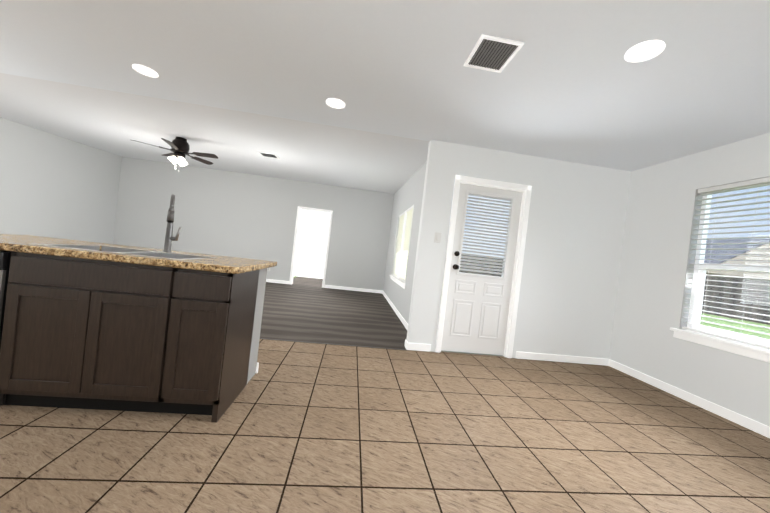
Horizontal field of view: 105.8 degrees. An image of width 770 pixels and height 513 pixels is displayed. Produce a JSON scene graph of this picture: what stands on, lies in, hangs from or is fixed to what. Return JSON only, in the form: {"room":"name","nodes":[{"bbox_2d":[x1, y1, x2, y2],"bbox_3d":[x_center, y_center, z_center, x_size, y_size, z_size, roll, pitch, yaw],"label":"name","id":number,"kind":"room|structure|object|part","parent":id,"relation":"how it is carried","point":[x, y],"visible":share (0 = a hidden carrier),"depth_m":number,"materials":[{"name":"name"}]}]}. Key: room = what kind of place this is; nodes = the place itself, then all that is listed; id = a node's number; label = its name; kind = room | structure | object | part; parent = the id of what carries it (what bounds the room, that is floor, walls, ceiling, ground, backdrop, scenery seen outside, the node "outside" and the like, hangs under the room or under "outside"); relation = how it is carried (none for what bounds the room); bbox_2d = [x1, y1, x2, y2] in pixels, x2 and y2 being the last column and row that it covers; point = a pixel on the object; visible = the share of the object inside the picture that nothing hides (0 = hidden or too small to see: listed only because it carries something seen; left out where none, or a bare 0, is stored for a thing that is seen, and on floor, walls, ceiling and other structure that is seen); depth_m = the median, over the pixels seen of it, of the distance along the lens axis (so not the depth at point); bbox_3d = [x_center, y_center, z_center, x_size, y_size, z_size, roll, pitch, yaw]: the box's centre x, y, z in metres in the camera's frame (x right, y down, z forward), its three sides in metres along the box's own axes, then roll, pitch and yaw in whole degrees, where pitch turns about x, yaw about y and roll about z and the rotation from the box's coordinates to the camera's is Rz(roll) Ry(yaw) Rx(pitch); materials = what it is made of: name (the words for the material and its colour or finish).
{"room":"kitchen","nodes":[
{"label":"kitchen","id":0,"kind":"room"},
{"bbox_2d":[0,117,121,243],"bbox_3d":[-6.293,-1.177,2.692,0.150,3.050,9.550,6,0,-6],"label":"wall","id":1,"kind":"structure","parent":0,"point":[53,186],"depth_m":5.77,"materials":[{"name":"grey paint"}]},
{"bbox_2d":[113,157,393,289],"bbox_3d":[-3.312,-0.863,7.748,7.210,3.050,0.150,6,0,-6],"label":"wall","id":2,"kind":"structure","parent":0,"point":[232,214],"depth_m":7.64,"materials":[{"name":"grey paint"}]},
{"bbox_2d":[266,279,288,283],"bbox_3d":[-4.722,0.469,7.538,4.375,0.085,0.013,6,0,-6],"label":"baseboard","id":3,"kind":"structure","parent":2,"relation":"attached to","point":[267,280],"depth_m":7.74,"materials":[{"name":"white wood"}]},
{"bbox_2d":[289,206,332,287],"bbox_3d":[-1.992,-0.233,7.895,0.930,2.095,0.164,6,0,-6],"label":"doorway","id":4,"kind":"structure","parent":2,"relation":"attached to","point":[299,208],"depth_m":7.83,"materials":[{"name":"white wood"}]},
{"bbox_2d":[324,285,381,292],"bbox_3d":[-0.866,0.907,7.962,1.555,0.085,0.013,6,0,-6],"label":"baseboard","id":5,"kind":"structure","parent":2,"relation":"attached to","point":[326,286],"depth_m":7.95,"materials":[{"name":"white wood"}]},
{"bbox_2d":[294,210,329,278],"bbox_3d":[-2.033,-0.498,9.050,1.800,2.600,2.150,6,0,-6],"label":"wall","id":6,"kind":"structure","parent":0,"point":[311,244],"depth_m":9.98,"materials":[{"name":"white paint"}]},
{"bbox_2d":[0,276,769,512],"bbox_3d":[-1.886,0.883,4.312,9.370,0.060,11.450,6,0,-6],"label":"floor","id":7,"kind":"structure","parent":0,"point":[300,427],"depth_m":1.70,"materials":[{"name":"tile"}]},
{"bbox_2d":[0,246,266,422],"bbox_3d":[-1.876,0.425,1.924,1.868,0.875,0.730,6,0,-6],"label":"kitchen island","id":8,"kind":"object","parent":7,"relation":"on","point":[98,326],"depth_m":1.63,"materials":[{"name":"brown wood"}]},
{"bbox_2d":[0,238,86,405],"bbox_3d":[-2.386,0.366,1.747,0.598,0.856,0.488,6,0,-6],"label":"cabinet","id":9,"kind":"object","parent":8,"relation":"in","point":[5,256],"depth_m":1.57,"materials":[{"name":"brown wood"}]},
{"bbox_2d":[0,234,276,273],"bbox_3d":[-1.837,-0.031,1.992,1.933,0.040,0.880,6,0,-6],"label":"island countertop","id":10,"kind":"structure","parent":8,"relation":"on","point":[9,241],"depth_m":1.68,"materials":[{"name":"beige stone"}]},
{"bbox_2d":[32,242,211,257],"bbox_3d":[-1.633,0.080,1.900,0.797,0.217,0.462,6,0,-6],"label":"sink","id":11,"kind":"object","parent":10,"relation":"in","point":[75,245],"depth_m":2.07,"materials":[{"name":"silver metal"}]},
{"bbox_2d":[160,194,180,249],"bbox_3d":[-1.529,-0.228,2.071,0.174,0.421,0.267,6,0,-6],"label":"faucet","id":12,"kind":"object","parent":10,"relation":"on","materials":[{"name":"grey metal"}]},
{"bbox_2d":[260,338,407,350],"bbox_3d":[-3.061,0.723,3.035,6.735,0.005,0.024,6,0,-6],"label":"transition piece","id":13,"kind":"object","parent":7,"relation":"on","point":[333,344],"visible":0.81,"depth_m":3.30,"materials":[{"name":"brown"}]},
{"bbox_2d":[0,0,769,193],"bbox_3d":[-1.403,-1.794,3.285,9.500,0.420,9.400,6,0,-6],"label":"ceiling","id":14,"kind":"structure","parent":0,"point":[569,83],"depth_m":2.36,"materials":[{"name":"paint"}]},
{"bbox_2d":[132,64,158,77],"bbox_3d":[-2.155,-1.662,2.623,0.183,0.007,0.183,6,0,-12],"label":"recessed light","id":15,"kind":"object","parent":14,"relation":"in","point":[144,70],"depth_m":2.62,"materials":[{"name":"white"}]},
{"bbox_2d":[132,137,217,171],"bbox_3d":[-3.316,-1.653,4.747,1.144,0.585,1.166,6,0,-6],"label":"ceiling fan","id":16,"kind":"object","parent":14,"relation":"hanging from","point":[180,147],"visible":1,"depth_m":4.71,"materials":[{"name":"brown metal"}]},
{"bbox_3d":[-3.339,-1.779,4.756,0.260,0.341,0.260,6,0,-6],"label":"motor","id":17,"kind":"part","parent":16,"relation":"part of","materials":[{"name":"brown metal"}]},
{"bbox_2d":[258,152,279,158],"bbox_3d":[-2.070,-1.791,5.196,0.300,0.031,0.310,6,0,-6],"label":"ceiling vent","id":18,"kind":"object","parent":14,"relation":"in","point":[269,155],"visible":0.98,"depth_m":5.18,"materials":[{"name":"white metal"}]},
{"bbox_2d":[326,98,344,108],"bbox_3d":[-0.477,-1.471,2.818,0.183,0.007,0.183,6,0,-12],"label":"recessed light","id":19,"kind":"object","parent":14,"relation":"in","point":[332,102],"depth_m":2.81,"materials":[{"name":"white"}]},
{"bbox_2d":[464,34,523,72],"bbox_3d":[0.708,-1.329,1.930,0.275,0.012,0.295,6,0,-6],"label":"ceiling vent","id":20,"kind":"object","parent":14,"relation":"in","point":[493,54],"visible":0.98,"depth_m":1.91,"materials":[{"name":"white metal"}]},
{"bbox_2d":[625,40,664,61],"bbox_3d":[1.566,-1.233,1.761,0.183,0.007,0.183,6,0,-30],"label":"recessed light","id":21,"kind":"object","parent":14,"relation":"in","point":[646,50],"depth_m":1.75,"materials":[{"name":"white plastic"}]},
{"bbox_2d":[383,162,426,322],"bbox_3d":[0.418,-0.428,5.883,0.150,3.050,4.675,6,0,-6],"label":"wall","id":22,"kind":"structure","parent":0,"point":[408,193],"depth_m":5.22,"materials":[{"name":"grey paint"}]},
{"bbox_2d":[382,290,407,329],"bbox_3d":[0.176,1.037,5.808,0.016,0.085,4.525,6,0,-6],"label":"baseboard","id":23,"kind":"structure","parent":22,"relation":"attached to","point":[396,311],"depth_m":5.37,"materials":[{"name":"white wood"}]},
{"bbox_2d":[390,204,413,288],"bbox_3d":[0.374,-0.176,5.840,0.190,1.461,1.870,6,0,-6],"label":"living room window","id":24,"kind":"structure","parent":22,"relation":"in","point":[402,241],"depth_m":5.79,"materials":[{"name":"white glass"}]},
{"bbox_3d":[0.263,0.501,5.840,0.122,0.090,1.870,6,0,-6],"label":"sill","id":25,"kind":"part","parent":24,"relation":"part of","materials":[{"name":"white wood"}]},
{"bbox_2d":[406,140,630,358],"bbox_3d":[1.720,-0.267,3.618,2.615,3.050,0.115,6,0,-6],"label":"wall","id":26,"kind":"structure","parent":0,"point":[572,258],"depth_m":3.60,"materials":[{"name":"grey paint"}]},
{"bbox_2d":[405,341,430,351],"bbox_3d":[0.397,1.075,3.433,0.288,0.085,0.013,6,0,-6],"label":"baseboard","id":27,"kind":"structure","parent":26,"relation":"attached to","point":[409,346],"depth_m":3.43,"materials":[{"name":"white wood"}]},
{"bbox_2d":[434,232,440,242],"bbox_3d":[0.624,-0.215,3.436,0.075,0.120,0.012,6,0,-6],"label":"light switch","id":28,"kind":"object","parent":26,"relation":"attached to","point":[437,239],"depth_m":3.43,"materials":[{"name":"white plastic"}]},
{"bbox_2d":[435,175,531,357],"bbox_3d":[1.182,0.145,3.555,0.960,2.110,0.137,6,0,-6],"label":"door frame","id":29,"kind":"structure","parent":26,"relation":"attached to","point":[518,263],"depth_m":3.53,"materials":[{"name":"white wood"}]},
{"bbox_2d":[441,183,522,354],"bbox_3d":[1.181,0.176,3.527,0.816,2.028,0.134,6,0,-6],"label":"door","id":30,"kind":"structure","parent":29,"relation":"attached to","point":[476,313],"depth_m":3.55,"materials":[{"name":"white wood"}]},
{"bbox_3d":[1.224,-0.248,3.579,0.566,0.960,0.004,6,0,-6],"label":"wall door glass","id":31,"kind":"part","parent":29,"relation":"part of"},
{"bbox_2d":[516,351,608,365],"bbox_3d":[2.219,1.282,3.634,1.240,0.085,0.013,6,0,-6],"label":"baseboard","id":32,"kind":"structure","parent":26,"relation":"attached to","point":[519,355],"depth_m":3.63,"materials":[{"name":"white wood"}]},
{"bbox_2d":[609,132,769,426],"bbox_3d":[3.342,-0.071,1.402,0.150,3.050,4.875,6,0,-6],"label":"wall","id":33,"kind":"structure","parent":0,"point":[654,255],"depth_m":3.08,"materials":[{"name":"grey paint"}]},
{"bbox_2d":[608,359,769,437],"bbox_3d":[3.090,1.393,1.418,0.016,0.085,4.610,6,0,-6],"label":"baseboard","id":34,"kind":"structure","parent":33,"relation":"attached to","point":[746,422],"depth_m":2.73,"materials":[{"name":"white wood"}]},
{"bbox_2d":[670,176,769,362],"bbox_3d":[3.231,0.102,2.045,0.190,1.526,1.980,6,0,-6],"label":"dining room window","id":35,"kind":"structure","parent":33,"relation":"in","point":[691,329],"depth_m":2.72,"materials":[{"name":"white paint"}]},
{"bbox_3d":[3.117,0.811,2.045,0.122,0.090,1.980,6,0,-6],"label":"sill","id":36,"kind":"part","parent":35,"relation":"part of","materials":[{"name":"white wood"}]},
{"label":"outside","id":37,"kind":"structure","parent":0,"visible":0},
{"bbox_2d":[293,268,769,339],"bbox_3d":[26.083,4.190,9.080,120.000,0.200,130.000,6,0,-6],"label":"lawn","id":38,"kind":"structure","parent":37,"point":[753,328],"depth_m":10.70,"materials":[{"name":"green plant"}]},
{"bbox_2d":[435,312,502,355],"bbox_3d":[1.815,1.309,5.476,2.870,0.060,3.465,6,0,-6],"label":"patio","id":39,"kind":"structure","parent":38,"relation":"on","point":[469,353],"depth_m":3.66,"materials":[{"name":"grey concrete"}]},
{"bbox_2d":[406,250,769,324],"bbox_3d":[9.002,1.158,10.197,16.400,1.940,56.000,6,0,-6],"label":"fence","id":40,"kind":"object","parent":38,"relation":"on","point":[736,296],"depth_m":14.00,"materials":[{"name":"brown wood"}]},
{"bbox_2d":[704,238,769,280],"bbox_3d":[34.764,1.525,34.116,15.000,6.800,15.000,6,0,-6],"label":"house","id":41,"kind":"structure","parent":38,"relation":"on","point":[748,257],"depth_m":26.23,"materials":[{"name":"beige"}]}
]}

